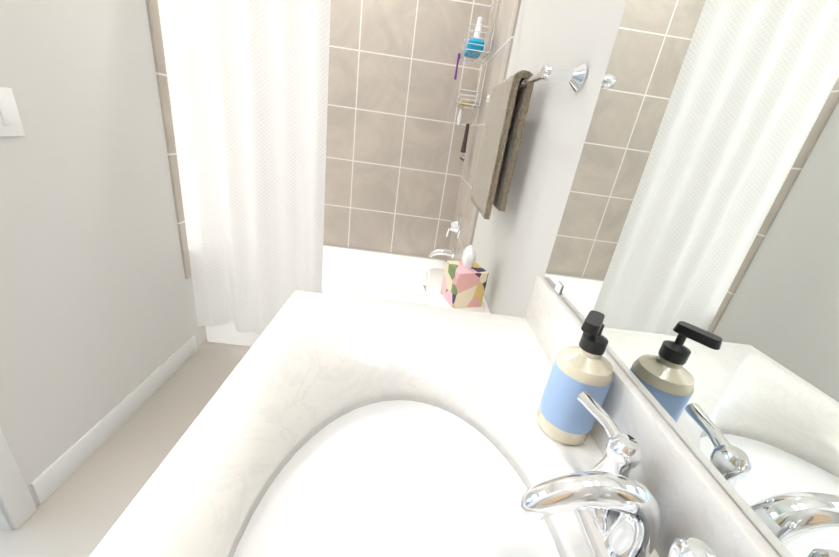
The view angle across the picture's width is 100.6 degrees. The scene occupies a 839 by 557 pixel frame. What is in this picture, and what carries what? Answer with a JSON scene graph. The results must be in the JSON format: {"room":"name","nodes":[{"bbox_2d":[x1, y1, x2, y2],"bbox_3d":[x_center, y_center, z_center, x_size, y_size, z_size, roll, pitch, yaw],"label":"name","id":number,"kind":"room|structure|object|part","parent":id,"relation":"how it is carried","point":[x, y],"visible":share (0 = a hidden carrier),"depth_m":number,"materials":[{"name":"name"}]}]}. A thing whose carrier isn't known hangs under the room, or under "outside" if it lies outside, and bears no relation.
{"room":"bathroom","nodes":[
{"label":"bathroom","id":0,"kind":"room"},
{"bbox_2d":[0,0,206,505],"bbox_3d":[-1.128,-0.865,1.352,0.100,2.830,1.770,7,23,-3],"label":"wall","id":1,"kind":"structure","parent":0,"point":[98,319],"depth_m":1.19,"materials":[{"name":"grey paint"}]},
{"bbox_2d":[0,87,24,135],"bbox_3d":[-1.101,-0.432,0.901,0.010,0.120,0.120,7,23,-3],"label":"switch plate","id":2,"kind":"object","parent":1,"relation":"attached to","point":[10,123],"visible":1,"depth_m":0.93,"materials":[{"name":"white plastic"}]},
{"bbox_2d":[0,428,36,530],"bbox_3d":[-1.145,-0.358,0.629,0.116,2.466,0.066,7,23,-3],"label":"door frame","id":3,"kind":"structure","parent":1,"relation":"attached to","point":[18,505],"depth_m":1.06,"materials":[{"name":"white paint"}]},
{"bbox_2d":[30,335,196,503],"bbox_3d":[-1.255,0.533,1.544,0.012,0.100,0.882,7,23,-3],"label":"baseboard","id":4,"kind":"structure","parent":1,"relation":"attached to","point":[50,480],"depth_m":1.38,"materials":[{"name":"white paint"}]},
{"bbox_2d":[146,0,190,278],"bbox_3d":[-1.073,-1.044,1.788,0.010,1.948,0.808,7,23,-3],"label":"wall tiles","id":5,"kind":"structure","parent":1,"relation":"attached to","point":[156,36],"depth_m":1.52,"materials":[{"name":"beige tile"}]},
{"bbox_2d":[0,339,251,556],"bbox_3d":[-3.029,0.663,0.891,6.600,0.100,4.024,7,23,-3],"label":"floor","id":6,"kind":"structure","parent":0,"point":[81,509],"depth_m":1.30,"materials":[{"name":"tile"}]},
{"bbox_2d":[205,245,445,345],"bbox_3d":[-0.528,0.116,2.329,1.406,0.440,0.720,7,23,-3],"label":"bathtub","id":7,"kind":"object","parent":6,"relation":"on","point":[366,274],"visible":0.12,"depth_m":2.54,"materials":[{"name":"white ceramic"}]},
{"bbox_2d":[89,276,780,556],"bbox_3d":[-0.074,0.625,0.525,0.586,1.041,0.982,7,23,-3],"label":"bathroom vanity","id":8,"kind":"object","parent":6,"relation":"on","point":[325,425],"visible":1,"depth_m":0.44,"materials":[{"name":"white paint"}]},
{"bbox_2d":[536,310,612,444],"bbox_3d":[0.222,0.134,0.481,0.074,0.187,0.074,7,23,-3],"label":"soap bottle","id":9,"kind":"object","parent":8,"relation":"on","point":[564,416],"visible":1,"depth_m":0.46,"materials":[{"name":"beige plastic"}]},
{"bbox_3d":[0.162,0.226,0.333,0.142,0.100,0.038,7,23,-3],"label":"spout","id":10,"kind":"part","parent":8,"relation":"part of","materials":[{"name":"silver metal"}]},
{"bbox_3d":[0.212,0.165,0.404,0.028,0.021,0.078,7,23,-3],"label":"lever","id":11,"kind":"part","parent":8,"relation":"part of","materials":[{"name":"silver metal"}]},
{"bbox_3d":[0.213,0.213,0.384,0.048,0.098,0.048,7,23,-3],"label":"handle","id":12,"kind":"part","parent":8,"relation":"part of","materials":[{"name":"silver metal"}]},
{"bbox_3d":[0.213,0.254,0.288,0.048,0.098,0.048,7,23,-3],"label":"handle","id":13,"kind":"part","parent":8,"relation":"part of","materials":[{"name":"silver metal"}]},
{"bbox_3d":[0.212,0.235,0.239,0.028,0.021,0.078,7,23,-3],"label":"lever","id":14,"kind":"part","parent":8,"relation":"part of","materials":[{"name":"silver metal"}]},
{"bbox_2d":[423,268,491,313],"bbox_3d":[-0.163,0.377,1.415,0.724,0.775,0.486,7,23,-3],"label":"toilet","id":15,"kind":"object","parent":6,"relation":"on","point":[432,288],"visible":0.06,"depth_m":1.25,"materials":[{"name":"white ceramic"}]},
{"bbox_2d":[441,245,488,307],"bbox_3d":[0.158,-0.018,1.191,0.112,0.203,0.112,0,24,-19],"label":"tissue box","id":16,"kind":"object","parent":15,"relation":"on","point":[464,281],"visible":1,"depth_m":1.16,"materials":[{"name":"multicoloured cardboard"}]},
{"bbox_2d":[157,0,330,334],"bbox_3d":[-0.409,-0.537,1.590,1.409,1.918,0.107,7,23,-3],"label":"shower curtain","id":17,"kind":"object","parent":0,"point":[247,80],"visible":0.88,"depth_m":1.56,"materials":[{"name":"white fabric"}]},
{"bbox_2d":[323,244,445,260],"bbox_3d":[-0.418,-1.145,2.249,1.530,2.830,0.100,7,23,-3],"label":"wall","id":18,"kind":"structure","parent":0,"point":[385,252],"depth_m":2.60,"materials":[{"name":"grey paint"}]},
{"bbox_2d":[323,0,491,259],"bbox_3d":[-0.374,-1.118,2.200,1.420,1.948,0.010,7,23,-3],"label":"wall tile","id":19,"kind":"structure","parent":18,"relation":"attached to","point":[394,141],"depth_m":2.24,"materials":[{"name":"beige tile"}]},
{"bbox_2d":[472,0,626,317],"bbox_3d":[0.388,-0.489,0.993,0.100,2.830,2.924,7,23,-3],"label":"wall","id":20,"kind":"structure","parent":0,"point":[513,244],"depth_m":0.91,"materials":[{"name":"grey paint"}]},
{"bbox_2d":[446,0,520,260],"bbox_3d":[0.335,-0.872,1.865,0.010,1.948,0.818,7,23,-3],"label":"wall tile","id":21,"kind":"structure","parent":20,"relation":"attached to","point":[507,14],"depth_m":1.84,"materials":[{"name":"beige tile"}]},
{"bbox_2d":[428,248,454,258],"bbox_3d":[0.140,-0.165,2.216,0.166,0.079,0.068,7,23,-3],"label":"tub spout","id":22,"kind":"object","parent":21,"relation":"attached to","point":[441,251],"visible":1,"depth_m":2.20,"materials":[{"name":"silver metal"}]},
{"bbox_2d":[446,213,461,239],"bbox_3d":[0.210,-0.324,2.148,0.072,0.166,0.166,7,23,-3],"label":"tub valve","id":23,"kind":"object","parent":21,"relation":"attached to","point":[455,226],"visible":1,"depth_m":2.12,"materials":[{"name":"silver metal"}]},
{"bbox_3d":[0.185,-0.299,2.175,0.031,0.083,0.048,7,23,-3],"label":"lever","id":24,"kind":"part","parent":23,"relation":"part of","materials":[{"name":"silver metal"}]},
{"bbox_3d":[0.332,-1.482,1.677,0.164,0.149,0.107,7,23,-3],"label":"shower head","id":25,"kind":"object","parent":21,"relation":"attached to","visible":0},
{"bbox_2d":[453,0,498,160],"bbox_3d":[0.270,-1.112,1.810,0.140,0.944,0.284,7,23,-3],"label":"shower caddy","id":26,"kind":"object","parent":25,"relation":"hanging from","point":[474,48],"visible":1,"depth_m":1.80,"materials":[{"name":"silver metal"}]},
{"bbox_2d":[469,16,482,60],"bbox_3d":[0.304,-1.267,1.842,0.036,0.187,0.060,7,23,-3],"label":"bottle","id":27,"kind":"object","parent":26,"relation":"on","point":[480,19],"depth_m":1.81,"materials":[{"name":"blue plastic"}]},
{"bbox_2d":[470,63,587,219],"bbox_3d":[0.269,-0.410,1.106,0.100,0.397,0.723,7,23,-3],"label":"towel rail","id":28,"kind":"object","parent":20,"relation":"attached to","point":[508,100],"visible":1,"depth_m":1.00,"materials":[{"name":"beige fabric"}]},
{"bbox_2d":[470,70,534,219],"bbox_3d":[0.249,-0.420,1.122,0.060,0.397,0.323,7,23,-3],"label":"towel","id":29,"kind":"object","parent":28,"relation":"hanging from","point":[509,100],"depth_m":1.02,"materials":[{"name":"beige fabric"}]},
{"bbox_3d":[0.299,-0.430,0.734,0.084,0.054,0.054,7,23,-3],"label":"post","id":30,"kind":"part","parent":28,"relation":"part of","materials":[{"name":"silver metal"}]},
{"bbox_2d":[544,0,838,556],"bbox_3d":[0.353,-0.308,0.133,0.010,1.078,0.953,7,23,-3],"label":"mirror","id":31,"kind":"object","parent":20,"relation":"attached to","point":[694,258],"visible":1,"depth_m":0.34,"materials":[{"name":"clear glass"}]}
]}

